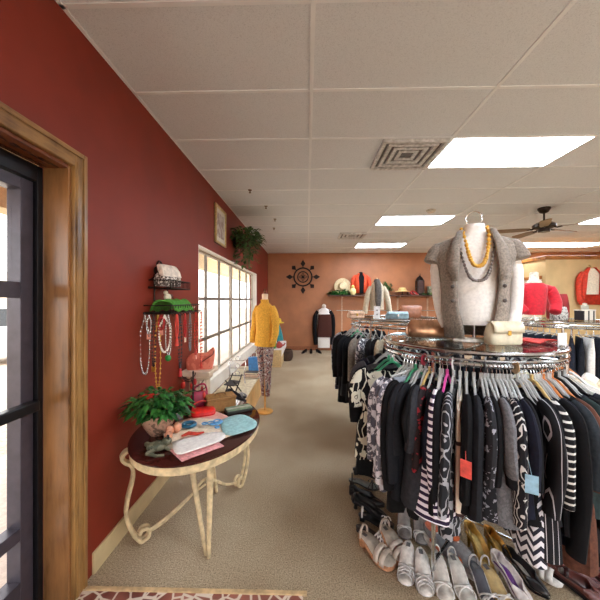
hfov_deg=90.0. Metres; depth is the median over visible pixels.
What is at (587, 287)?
jacket
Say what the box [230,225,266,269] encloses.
plant
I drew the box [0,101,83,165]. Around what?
trim
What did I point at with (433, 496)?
jacket
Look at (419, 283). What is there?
lantern
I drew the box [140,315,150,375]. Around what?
necklace
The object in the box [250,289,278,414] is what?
mannequin
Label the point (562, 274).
wall partition
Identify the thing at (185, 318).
necklace
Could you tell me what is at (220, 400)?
wicker box
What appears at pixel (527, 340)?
scarf
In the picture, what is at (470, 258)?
necklace
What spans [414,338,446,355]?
blouse
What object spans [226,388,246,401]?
shoe
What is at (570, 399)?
blouse
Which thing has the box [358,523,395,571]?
sandal
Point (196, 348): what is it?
necklace
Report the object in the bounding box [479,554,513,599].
sandal
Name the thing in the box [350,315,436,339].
clothes rack
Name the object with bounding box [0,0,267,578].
wall
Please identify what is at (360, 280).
jacket
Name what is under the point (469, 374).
blouse
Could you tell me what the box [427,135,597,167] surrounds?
recessed light
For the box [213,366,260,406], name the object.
display platform
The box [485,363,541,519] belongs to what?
blouse
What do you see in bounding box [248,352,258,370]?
gift bag
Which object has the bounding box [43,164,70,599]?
trim
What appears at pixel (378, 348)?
blouse
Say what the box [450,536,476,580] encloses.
sandal
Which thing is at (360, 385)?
floral dress
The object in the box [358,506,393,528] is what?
sandal
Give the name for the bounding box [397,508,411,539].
sandal
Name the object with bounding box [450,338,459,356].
blouse
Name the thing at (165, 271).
purse
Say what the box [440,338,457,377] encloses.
blouse
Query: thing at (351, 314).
handbag
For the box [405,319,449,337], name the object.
handbag
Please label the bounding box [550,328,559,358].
jeans
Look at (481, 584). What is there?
sandal
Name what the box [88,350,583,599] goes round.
floor
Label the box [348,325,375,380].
blouse
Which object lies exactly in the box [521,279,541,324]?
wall
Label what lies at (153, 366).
necklace
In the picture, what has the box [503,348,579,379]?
blouse
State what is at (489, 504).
blouse
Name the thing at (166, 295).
bird figurine
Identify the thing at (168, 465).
side table
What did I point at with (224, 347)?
walkway
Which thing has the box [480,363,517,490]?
blouse
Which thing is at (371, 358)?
blouse
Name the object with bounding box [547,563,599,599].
shoe
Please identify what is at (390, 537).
sandal
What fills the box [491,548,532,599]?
shoe
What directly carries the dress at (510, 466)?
hanging from the clothes rack at (564, 354)
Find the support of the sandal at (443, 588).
on the floor
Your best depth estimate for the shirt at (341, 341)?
3.40 m
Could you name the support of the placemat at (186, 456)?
on the side table
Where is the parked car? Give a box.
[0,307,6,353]
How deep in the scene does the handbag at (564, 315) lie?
3.85 m
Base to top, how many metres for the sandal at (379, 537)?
0.064 m
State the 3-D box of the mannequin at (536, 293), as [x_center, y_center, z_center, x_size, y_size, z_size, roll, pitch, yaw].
[2.988,-0.049,3.809,0.612,0.614,0.256,0,0,1]
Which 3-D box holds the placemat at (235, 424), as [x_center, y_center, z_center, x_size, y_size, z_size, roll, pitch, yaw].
[-0.427,0.836,2.028,0.253,0.009,0.296,0,0,-37]
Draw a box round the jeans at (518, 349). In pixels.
[516,326,529,360]
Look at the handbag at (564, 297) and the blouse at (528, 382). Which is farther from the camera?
the handbag at (564, 297)
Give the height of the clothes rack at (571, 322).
1.262 m
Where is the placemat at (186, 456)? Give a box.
[170,442,223,461]
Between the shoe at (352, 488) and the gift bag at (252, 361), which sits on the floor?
the shoe at (352, 488)
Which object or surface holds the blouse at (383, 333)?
hanging from the clothes rack at (370, 321)
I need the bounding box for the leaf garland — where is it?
[328,289,350,294]
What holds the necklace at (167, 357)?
hanging from the wire wall shelf at (170, 311)
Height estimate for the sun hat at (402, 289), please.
0.220 m
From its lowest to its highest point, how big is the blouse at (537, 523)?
0.654 m
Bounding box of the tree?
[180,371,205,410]
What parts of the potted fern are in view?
stem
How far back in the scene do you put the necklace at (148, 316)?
2.14 m
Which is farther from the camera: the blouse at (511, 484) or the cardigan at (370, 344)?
the cardigan at (370, 344)
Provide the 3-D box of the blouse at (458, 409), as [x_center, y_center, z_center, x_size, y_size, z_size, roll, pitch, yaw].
[0.829,0.650,1.552,0.074,0.674,0.443,0,0,30]
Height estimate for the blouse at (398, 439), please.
0.754 m
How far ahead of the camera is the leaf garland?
8.81 m
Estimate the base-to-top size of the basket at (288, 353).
0.272 m
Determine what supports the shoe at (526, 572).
on the floor
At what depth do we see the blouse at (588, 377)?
1.81 m
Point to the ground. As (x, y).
(212, 313)
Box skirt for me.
[499,364,546,569]
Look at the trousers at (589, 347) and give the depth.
3.33 m
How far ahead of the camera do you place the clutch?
2.18 m
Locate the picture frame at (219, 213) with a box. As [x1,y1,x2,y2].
[214,202,225,248]
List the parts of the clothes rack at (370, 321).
leg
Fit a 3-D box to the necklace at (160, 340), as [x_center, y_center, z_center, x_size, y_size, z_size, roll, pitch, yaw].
[-1.015,0.388,2.142,0.055,0.568,0.015,0,0,1]
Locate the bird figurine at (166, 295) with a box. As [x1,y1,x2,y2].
[163,291,173,298]
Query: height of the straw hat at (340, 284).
0.505 m
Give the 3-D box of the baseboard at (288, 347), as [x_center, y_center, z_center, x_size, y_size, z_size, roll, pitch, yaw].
[2.427,1.460,9.038,6.810,0.120,0.016,0,0,1]
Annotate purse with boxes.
[154,264,181,286]
[188,383,207,407]
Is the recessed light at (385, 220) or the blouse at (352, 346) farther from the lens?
the recessed light at (385, 220)
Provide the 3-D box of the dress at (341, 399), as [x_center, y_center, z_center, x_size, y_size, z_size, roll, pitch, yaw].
[0.644,0.740,3.541,0.507,0.914,0.098,0,0,-11]
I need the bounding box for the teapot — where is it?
[276,341,285,347]
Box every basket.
[284,348,292,360]
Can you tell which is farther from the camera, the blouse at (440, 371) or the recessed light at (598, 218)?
the recessed light at (598, 218)
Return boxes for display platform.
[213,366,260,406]
[255,341,285,366]
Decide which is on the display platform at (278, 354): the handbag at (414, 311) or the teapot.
the teapot
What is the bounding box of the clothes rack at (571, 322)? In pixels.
[521,317,599,336]
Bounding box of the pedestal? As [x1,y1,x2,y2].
[182,366,217,396]
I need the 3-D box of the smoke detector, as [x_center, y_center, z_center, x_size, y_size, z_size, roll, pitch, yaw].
[2.067,-1.399,4.733,0.140,0.042,0.140,0,0,1]
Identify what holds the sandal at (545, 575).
on the floor
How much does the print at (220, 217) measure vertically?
0.320 m
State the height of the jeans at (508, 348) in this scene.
0.914 m
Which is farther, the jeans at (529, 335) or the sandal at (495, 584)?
the jeans at (529, 335)
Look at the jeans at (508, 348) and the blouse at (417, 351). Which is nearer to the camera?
the blouse at (417, 351)
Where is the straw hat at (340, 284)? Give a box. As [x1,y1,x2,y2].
[334,278,349,292]
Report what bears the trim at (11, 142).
attached to the wall at (148, 203)
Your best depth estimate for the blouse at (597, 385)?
1.72 m
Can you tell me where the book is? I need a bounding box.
[245,370,258,374]
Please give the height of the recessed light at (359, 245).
0.011 m
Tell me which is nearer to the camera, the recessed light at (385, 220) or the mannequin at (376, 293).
the mannequin at (376, 293)
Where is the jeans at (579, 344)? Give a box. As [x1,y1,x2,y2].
[574,336,584,376]
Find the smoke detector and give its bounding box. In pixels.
[426,209,435,212]
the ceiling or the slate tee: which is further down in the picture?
the slate tee
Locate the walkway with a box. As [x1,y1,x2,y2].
[0,330,248,587]
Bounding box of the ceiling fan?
[497,206,598,237]
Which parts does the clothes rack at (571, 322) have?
leg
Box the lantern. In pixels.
[415,274,423,294]
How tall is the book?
0.030 m
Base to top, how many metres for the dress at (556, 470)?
0.804 m
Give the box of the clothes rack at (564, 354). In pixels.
[383,332,571,577]
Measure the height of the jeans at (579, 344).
0.914 m
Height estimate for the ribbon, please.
0.028 m
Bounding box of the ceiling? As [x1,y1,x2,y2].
[60,0,599,252]
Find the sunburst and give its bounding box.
[286,260,319,292]
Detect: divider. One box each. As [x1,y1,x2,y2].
[421,353,427,364]
[482,359,485,372]
[512,360,519,373]
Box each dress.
[334,324,366,402]
[348,349,423,461]
[400,357,430,511]
[401,357,443,520]
[437,360,461,541]
[473,363,519,529]
[494,365,568,564]
[509,363,599,576]
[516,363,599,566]
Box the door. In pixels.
[0,147,42,599]
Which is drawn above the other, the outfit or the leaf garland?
the leaf garland
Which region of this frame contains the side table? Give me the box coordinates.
[119,400,259,558]
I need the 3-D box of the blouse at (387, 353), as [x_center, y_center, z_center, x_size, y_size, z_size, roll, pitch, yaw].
[0.840,0.659,2.410,0.094,0.694,0.527,0,0,-28]
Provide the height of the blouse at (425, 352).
0.694 m
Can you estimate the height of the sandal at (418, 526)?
0.135 m
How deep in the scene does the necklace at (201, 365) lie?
2.71 m
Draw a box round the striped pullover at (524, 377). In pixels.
[516,360,594,394]
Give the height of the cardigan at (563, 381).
0.794 m
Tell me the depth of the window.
4.85 m
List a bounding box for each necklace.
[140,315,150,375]
[145,315,151,338]
[151,315,155,371]
[154,315,161,393]
[157,315,164,334]
[158,315,170,352]
[164,315,171,360]
[175,314,178,345]
[178,314,182,376]
[183,313,186,341]
[188,313,191,350]
[194,312,197,359]
[200,312,202,367]
[459,225,490,267]
[460,236,494,281]
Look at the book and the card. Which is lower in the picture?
the card
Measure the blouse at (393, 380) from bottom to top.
0.734 m
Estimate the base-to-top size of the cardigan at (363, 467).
0.854 m
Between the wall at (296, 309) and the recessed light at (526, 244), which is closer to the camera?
the recessed light at (526, 244)
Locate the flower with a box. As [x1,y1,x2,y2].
[141,393,156,398]
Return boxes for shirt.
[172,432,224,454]
[337,324,368,396]
[386,356,439,501]
[501,364,575,511]
[516,363,599,519]
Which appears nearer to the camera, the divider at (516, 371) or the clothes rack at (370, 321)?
the divider at (516, 371)
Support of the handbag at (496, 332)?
on the clothes rack at (564, 354)
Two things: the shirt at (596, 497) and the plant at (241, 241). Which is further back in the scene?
the plant at (241, 241)
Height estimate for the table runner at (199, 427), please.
0.010 m
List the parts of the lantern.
pane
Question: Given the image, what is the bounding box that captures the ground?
[0,308,248,456]
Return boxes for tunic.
[415,359,456,527]
[481,363,528,530]
[511,361,591,396]
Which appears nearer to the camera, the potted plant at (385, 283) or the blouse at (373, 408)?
the blouse at (373, 408)
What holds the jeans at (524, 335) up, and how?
hanging from the clothes rack at (571, 322)
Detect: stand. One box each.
[228,356,245,382]
[277,318,283,341]
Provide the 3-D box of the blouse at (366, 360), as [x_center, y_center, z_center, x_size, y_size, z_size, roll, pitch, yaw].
[0.641,0.660,2.203,0.527,0.694,0.107,0,0,27]
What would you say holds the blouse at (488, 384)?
hanging from the clothes rack at (564, 354)
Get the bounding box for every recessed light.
[354,243,406,247]
[375,216,454,224]
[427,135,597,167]
[524,242,558,246]
[543,242,599,246]
[580,217,599,223]
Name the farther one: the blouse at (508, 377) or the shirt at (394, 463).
the blouse at (508, 377)
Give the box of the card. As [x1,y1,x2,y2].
[188,412,227,418]
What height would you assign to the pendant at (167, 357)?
0.048 m
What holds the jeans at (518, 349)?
hanging from the clothes rack at (571, 322)
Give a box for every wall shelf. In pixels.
[143,260,202,316]
[328,295,434,335]
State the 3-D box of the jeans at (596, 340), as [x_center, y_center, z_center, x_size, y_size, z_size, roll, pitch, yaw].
[3.355,0.770,3.423,0.100,0.914,0.341,0,0,17]
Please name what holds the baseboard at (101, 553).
attached to the wall at (148, 203)
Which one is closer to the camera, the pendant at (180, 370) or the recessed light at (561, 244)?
the pendant at (180, 370)
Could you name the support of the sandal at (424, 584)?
on the floor
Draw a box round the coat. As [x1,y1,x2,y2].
[460,362,484,522]
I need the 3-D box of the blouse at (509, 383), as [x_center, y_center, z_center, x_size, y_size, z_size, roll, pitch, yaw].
[1.158,0.700,1.480,0.104,0.774,0.497,0,0,-9]
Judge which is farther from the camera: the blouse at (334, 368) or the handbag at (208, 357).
the blouse at (334, 368)
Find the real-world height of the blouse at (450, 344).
0.814 m
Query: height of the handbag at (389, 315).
0.078 m
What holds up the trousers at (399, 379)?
hanging from the clothes rack at (564, 354)
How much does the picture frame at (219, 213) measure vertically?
0.516 m
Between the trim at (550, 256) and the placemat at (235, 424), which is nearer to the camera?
the placemat at (235, 424)
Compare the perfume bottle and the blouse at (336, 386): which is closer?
the blouse at (336, 386)
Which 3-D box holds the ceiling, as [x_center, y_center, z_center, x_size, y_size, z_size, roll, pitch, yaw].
[3.773,-1.545,2.863,10.130,0.250,12.640,0,0,1]
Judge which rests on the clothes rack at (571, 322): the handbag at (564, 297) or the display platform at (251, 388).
the handbag at (564, 297)
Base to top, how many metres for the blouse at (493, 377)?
0.694 m
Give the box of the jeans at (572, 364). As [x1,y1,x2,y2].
[568,327,575,370]
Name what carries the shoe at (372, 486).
on the floor
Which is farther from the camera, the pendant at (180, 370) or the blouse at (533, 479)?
the pendant at (180, 370)
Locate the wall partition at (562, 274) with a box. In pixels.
[495,259,599,352]
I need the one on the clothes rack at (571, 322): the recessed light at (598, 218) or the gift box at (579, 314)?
the gift box at (579, 314)
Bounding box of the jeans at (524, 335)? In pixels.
[521,324,543,360]
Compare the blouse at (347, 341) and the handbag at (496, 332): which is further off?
the blouse at (347, 341)
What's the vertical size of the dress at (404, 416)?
0.774 m
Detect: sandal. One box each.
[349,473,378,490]
[356,524,384,543]
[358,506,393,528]
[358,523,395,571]
[379,517,403,565]
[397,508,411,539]
[397,540,414,585]
[413,517,428,545]
[415,546,434,597]
[433,544,454,599]
[447,546,476,599]
[468,554,499,599]
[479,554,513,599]
[515,548,563,587]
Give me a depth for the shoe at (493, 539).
1.78 m
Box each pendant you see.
[165,355,170,360]
[178,368,181,376]
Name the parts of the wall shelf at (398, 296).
hanging rail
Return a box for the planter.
[142,408,176,436]
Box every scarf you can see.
[150,298,193,311]
[523,338,556,343]
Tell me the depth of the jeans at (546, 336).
3.59 m
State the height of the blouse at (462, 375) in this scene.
0.694 m
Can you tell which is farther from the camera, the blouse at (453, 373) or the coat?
the blouse at (453, 373)
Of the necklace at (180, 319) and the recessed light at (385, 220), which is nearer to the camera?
the necklace at (180, 319)
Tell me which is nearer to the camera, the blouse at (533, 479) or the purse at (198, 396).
the blouse at (533, 479)
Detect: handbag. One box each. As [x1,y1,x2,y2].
[186,347,214,369]
[347,311,364,317]
[385,312,408,318]
[397,306,421,317]
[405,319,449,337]
[484,321,524,344]
[546,294,569,318]
[550,307,568,319]
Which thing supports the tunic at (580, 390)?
hanging from the clothes rack at (564, 354)
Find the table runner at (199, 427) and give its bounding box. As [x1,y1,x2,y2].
[164,418,230,448]
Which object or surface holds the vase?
on the wall shelf at (398, 296)
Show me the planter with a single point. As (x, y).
(151, 427)
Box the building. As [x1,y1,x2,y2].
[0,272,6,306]
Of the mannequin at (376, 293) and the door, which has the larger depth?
the mannequin at (376, 293)
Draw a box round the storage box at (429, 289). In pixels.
[427,286,431,294]
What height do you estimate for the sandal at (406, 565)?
0.091 m
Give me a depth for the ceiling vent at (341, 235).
6.59 m
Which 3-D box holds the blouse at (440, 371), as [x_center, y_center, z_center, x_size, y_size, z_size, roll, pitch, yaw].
[1.018,0.660,2.470,0.106,0.694,0.527,0,0,-9]
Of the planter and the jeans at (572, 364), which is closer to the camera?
the planter
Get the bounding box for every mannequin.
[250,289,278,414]
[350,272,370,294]
[363,278,391,317]
[424,211,530,342]
[522,272,562,320]
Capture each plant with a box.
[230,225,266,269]
[382,282,393,291]
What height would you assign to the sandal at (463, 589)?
0.136 m
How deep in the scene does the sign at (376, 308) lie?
3.28 m
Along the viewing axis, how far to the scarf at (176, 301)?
2.37 m
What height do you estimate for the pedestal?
0.860 m
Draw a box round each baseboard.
[92,476,169,574]
[286,346,494,350]
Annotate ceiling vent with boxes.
[338,233,366,238]
[370,138,449,169]
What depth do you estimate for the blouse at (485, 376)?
2.12 m
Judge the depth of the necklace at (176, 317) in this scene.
2.20 m
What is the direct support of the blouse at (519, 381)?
hanging from the clothes rack at (564, 354)
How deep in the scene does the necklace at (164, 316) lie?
2.14 m
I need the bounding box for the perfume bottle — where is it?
[581,303,588,309]
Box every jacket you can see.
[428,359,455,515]
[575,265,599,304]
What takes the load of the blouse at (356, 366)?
hanging from the clothes rack at (564, 354)
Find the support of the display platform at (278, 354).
on the floor
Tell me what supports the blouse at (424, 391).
hanging from the clothes rack at (564, 354)
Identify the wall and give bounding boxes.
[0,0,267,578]
[268,252,596,346]
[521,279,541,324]
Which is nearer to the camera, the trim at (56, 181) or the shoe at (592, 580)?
the trim at (56, 181)
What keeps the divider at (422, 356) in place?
hanging from the clothes rack at (564, 354)
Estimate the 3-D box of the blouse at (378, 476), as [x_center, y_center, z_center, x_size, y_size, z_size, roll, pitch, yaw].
[0.643,0.659,1.744,0.527,0.694,0.107,0,0,-28]
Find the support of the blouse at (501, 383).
hanging from the clothes rack at (564, 354)
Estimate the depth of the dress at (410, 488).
1.47 m
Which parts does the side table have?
scroll leg, scroll leg, leg, leg, leg, scroll leg, scroll leg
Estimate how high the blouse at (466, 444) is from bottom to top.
0.674 m
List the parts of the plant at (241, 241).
stem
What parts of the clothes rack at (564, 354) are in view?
leg, leg, leg, leg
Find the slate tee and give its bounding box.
[505,364,599,491]
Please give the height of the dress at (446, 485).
0.804 m
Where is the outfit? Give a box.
[312,304,334,347]
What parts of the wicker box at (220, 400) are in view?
lid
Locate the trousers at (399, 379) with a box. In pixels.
[394,354,427,382]
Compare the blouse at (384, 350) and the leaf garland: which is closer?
the blouse at (384, 350)
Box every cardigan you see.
[349,347,416,478]
[364,326,382,357]
[520,362,599,400]
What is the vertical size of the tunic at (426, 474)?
0.724 m
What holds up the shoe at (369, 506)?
on the floor
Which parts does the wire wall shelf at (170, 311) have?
wire frame, hook rail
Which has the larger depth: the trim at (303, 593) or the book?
the book
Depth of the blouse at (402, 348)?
3.04 m
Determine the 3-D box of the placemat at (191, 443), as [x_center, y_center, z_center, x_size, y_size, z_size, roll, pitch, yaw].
[-0.597,0.834,1.779,0.316,0.009,0.185,0,0,-41]
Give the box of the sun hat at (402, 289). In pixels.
[395,287,409,294]
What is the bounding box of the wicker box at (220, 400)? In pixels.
[204,391,236,411]
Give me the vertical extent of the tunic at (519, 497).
0.640 m
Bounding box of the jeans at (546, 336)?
[541,329,555,360]
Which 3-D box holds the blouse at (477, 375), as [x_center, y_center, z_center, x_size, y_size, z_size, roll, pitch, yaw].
[1.452,0.660,2.317,0.527,0.694,0.101,0,0,-41]
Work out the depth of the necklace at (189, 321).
2.45 m
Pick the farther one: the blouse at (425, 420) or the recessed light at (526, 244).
the recessed light at (526, 244)
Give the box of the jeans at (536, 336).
[534,325,550,360]
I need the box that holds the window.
[198,244,256,382]
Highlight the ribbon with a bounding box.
[181,431,203,436]
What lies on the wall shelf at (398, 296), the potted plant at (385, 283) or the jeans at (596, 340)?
the potted plant at (385, 283)
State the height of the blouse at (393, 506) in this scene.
0.834 m
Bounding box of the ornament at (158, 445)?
[144,435,171,457]
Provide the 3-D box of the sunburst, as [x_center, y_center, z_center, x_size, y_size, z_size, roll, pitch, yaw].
[0.090,-0.698,9.069,1.040,1.040,0.046,0,0,1]
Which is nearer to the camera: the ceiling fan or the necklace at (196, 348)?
the necklace at (196, 348)
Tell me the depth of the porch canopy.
9.58 m
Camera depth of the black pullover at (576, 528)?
1.24 m
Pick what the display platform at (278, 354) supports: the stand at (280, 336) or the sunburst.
the stand at (280, 336)
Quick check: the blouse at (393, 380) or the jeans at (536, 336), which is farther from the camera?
the jeans at (536, 336)
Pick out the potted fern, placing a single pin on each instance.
(157, 414)
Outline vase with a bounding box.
[350,285,355,294]
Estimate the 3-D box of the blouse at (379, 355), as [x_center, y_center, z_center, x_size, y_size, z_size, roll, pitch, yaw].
[0.761,0.660,2.355,0.095,0.694,0.527,0,0,-40]
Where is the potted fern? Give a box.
[117,386,196,437]
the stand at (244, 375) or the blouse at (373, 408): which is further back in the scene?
the stand at (244, 375)
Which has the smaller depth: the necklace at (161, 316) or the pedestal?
the necklace at (161, 316)
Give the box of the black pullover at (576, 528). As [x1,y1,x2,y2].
[504,364,593,564]
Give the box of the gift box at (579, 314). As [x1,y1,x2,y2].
[574,309,595,319]
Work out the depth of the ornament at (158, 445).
1.68 m
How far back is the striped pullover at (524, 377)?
1.57 m
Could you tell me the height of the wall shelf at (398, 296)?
1.240 m
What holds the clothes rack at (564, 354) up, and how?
on the floor
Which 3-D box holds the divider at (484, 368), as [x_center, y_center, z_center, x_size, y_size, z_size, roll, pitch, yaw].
[0.922,0.330,1.503,0.003,0.066,0.066,0,0,19]
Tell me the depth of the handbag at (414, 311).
3.54 m
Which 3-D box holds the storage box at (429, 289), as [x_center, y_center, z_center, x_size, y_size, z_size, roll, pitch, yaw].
[4.007,-0.281,8.839,0.480,0.245,0.210,0,0,1]
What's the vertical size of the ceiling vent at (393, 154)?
0.029 m
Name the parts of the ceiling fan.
blade, blade, motor, blade, blade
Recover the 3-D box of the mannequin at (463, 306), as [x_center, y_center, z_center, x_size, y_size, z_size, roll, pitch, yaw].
[1.103,-0.154,1.899,0.591,0.824,0.296,0,0,21]
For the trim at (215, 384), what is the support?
attached to the wall at (148, 203)
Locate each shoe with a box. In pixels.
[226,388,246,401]
[349,485,384,507]
[352,492,387,518]
[464,519,496,572]
[484,524,511,563]
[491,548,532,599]
[502,544,549,599]
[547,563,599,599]
[569,569,599,590]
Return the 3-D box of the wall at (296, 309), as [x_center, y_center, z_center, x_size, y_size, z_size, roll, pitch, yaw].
[3.919,0.050,9.096,10.130,2.940,0.170,0,0,1]
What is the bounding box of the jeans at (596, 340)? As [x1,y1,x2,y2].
[584,327,599,378]
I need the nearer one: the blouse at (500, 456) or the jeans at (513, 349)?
the blouse at (500, 456)
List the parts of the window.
sill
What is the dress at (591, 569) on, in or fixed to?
hanging from the clothes rack at (564, 354)
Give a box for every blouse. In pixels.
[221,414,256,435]
[331,324,364,388]
[332,324,364,384]
[342,326,372,401]
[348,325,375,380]
[349,345,417,430]
[355,336,379,363]
[357,343,419,368]
[364,324,381,336]
[366,346,422,369]
[367,353,425,477]
[370,353,408,491]
[374,324,385,336]
[374,327,383,354]
[374,340,426,371]
[375,354,411,484]
[380,355,424,512]
[381,354,430,411]
[383,327,393,355]
[383,339,428,370]
[393,356,437,501]
[400,339,413,350]
[404,338,424,353]
[410,338,438,355]
[410,338,444,375]
[412,359,444,472]
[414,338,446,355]
[419,338,455,360]
[422,359,452,468]
[424,338,450,377]
[425,338,463,357]
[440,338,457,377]
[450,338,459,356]
[455,361,464,516]
[456,343,465,380]
[459,361,472,515]
[466,343,480,380]
[474,345,499,380]
[475,362,497,523]
[475,373,503,487]
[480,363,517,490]
[482,346,518,379]
[485,363,528,520]
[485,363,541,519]
[490,345,533,380]
[490,364,543,527]
[496,346,559,380]
[499,364,564,526]
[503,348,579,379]
[507,364,578,545]
[510,351,598,383]
[512,363,580,402]
[514,355,599,388]
[518,363,599,553]
[519,358,599,394]
[524,362,599,397]
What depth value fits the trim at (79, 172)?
1.53 m
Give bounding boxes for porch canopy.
[0,156,248,282]
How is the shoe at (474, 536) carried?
on the floor
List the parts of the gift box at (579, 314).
lid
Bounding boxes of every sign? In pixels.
[374,306,379,318]
[557,333,566,345]
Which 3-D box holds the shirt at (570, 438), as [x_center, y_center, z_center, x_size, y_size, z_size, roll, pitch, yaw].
[1.107,0.587,1.476,0.107,0.550,0.527,0,0,-1]
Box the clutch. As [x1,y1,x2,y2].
[190,400,215,417]
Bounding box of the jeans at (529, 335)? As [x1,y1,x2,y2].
[527,326,543,360]
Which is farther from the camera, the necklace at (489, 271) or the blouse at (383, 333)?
the blouse at (383, 333)
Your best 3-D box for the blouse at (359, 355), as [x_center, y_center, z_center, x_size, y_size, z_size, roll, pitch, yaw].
[0.769,0.690,3.294,0.507,0.814,0.097,0,0,-44]
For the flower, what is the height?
0.022 m
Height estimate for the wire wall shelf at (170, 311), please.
0.447 m
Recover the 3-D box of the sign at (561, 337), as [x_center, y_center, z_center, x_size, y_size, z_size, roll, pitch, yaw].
[1.490,0.223,1.706,0.075,0.070,0.030,0,0,-19]
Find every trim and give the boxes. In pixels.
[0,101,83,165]
[0,126,67,167]
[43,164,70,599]
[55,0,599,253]
[71,155,87,599]
[83,586,306,596]
[210,345,255,393]
[521,255,599,262]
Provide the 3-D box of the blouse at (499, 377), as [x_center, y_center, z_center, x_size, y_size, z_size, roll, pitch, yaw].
[1.580,0.659,2.057,0.527,0.694,0.100,0,0,-8]
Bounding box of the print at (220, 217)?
[217,212,223,239]
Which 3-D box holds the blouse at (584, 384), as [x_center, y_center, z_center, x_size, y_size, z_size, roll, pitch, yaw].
[1.474,0.680,1.659,0.547,0.734,0.108,0,0,41]
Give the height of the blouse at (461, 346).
0.814 m
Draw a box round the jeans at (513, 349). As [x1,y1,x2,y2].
[511,332,536,357]
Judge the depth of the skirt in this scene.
1.29 m
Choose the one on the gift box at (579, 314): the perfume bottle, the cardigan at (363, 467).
the perfume bottle
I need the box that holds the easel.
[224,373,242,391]
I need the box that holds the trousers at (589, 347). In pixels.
[580,327,594,375]
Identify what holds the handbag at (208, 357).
on the pedestal
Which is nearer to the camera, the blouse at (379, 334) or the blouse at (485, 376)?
the blouse at (485, 376)
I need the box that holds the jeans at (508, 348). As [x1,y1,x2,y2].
[507,347,510,359]
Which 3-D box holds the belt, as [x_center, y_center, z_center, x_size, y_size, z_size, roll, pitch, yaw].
[1.056,0.245,1.854,0.218,0.019,0.114,0,0,1]
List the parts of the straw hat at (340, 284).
crown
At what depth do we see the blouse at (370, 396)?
1.69 m
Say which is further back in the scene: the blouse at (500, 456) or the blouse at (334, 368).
the blouse at (334, 368)
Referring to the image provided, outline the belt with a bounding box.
[453,337,483,341]
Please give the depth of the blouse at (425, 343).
3.00 m

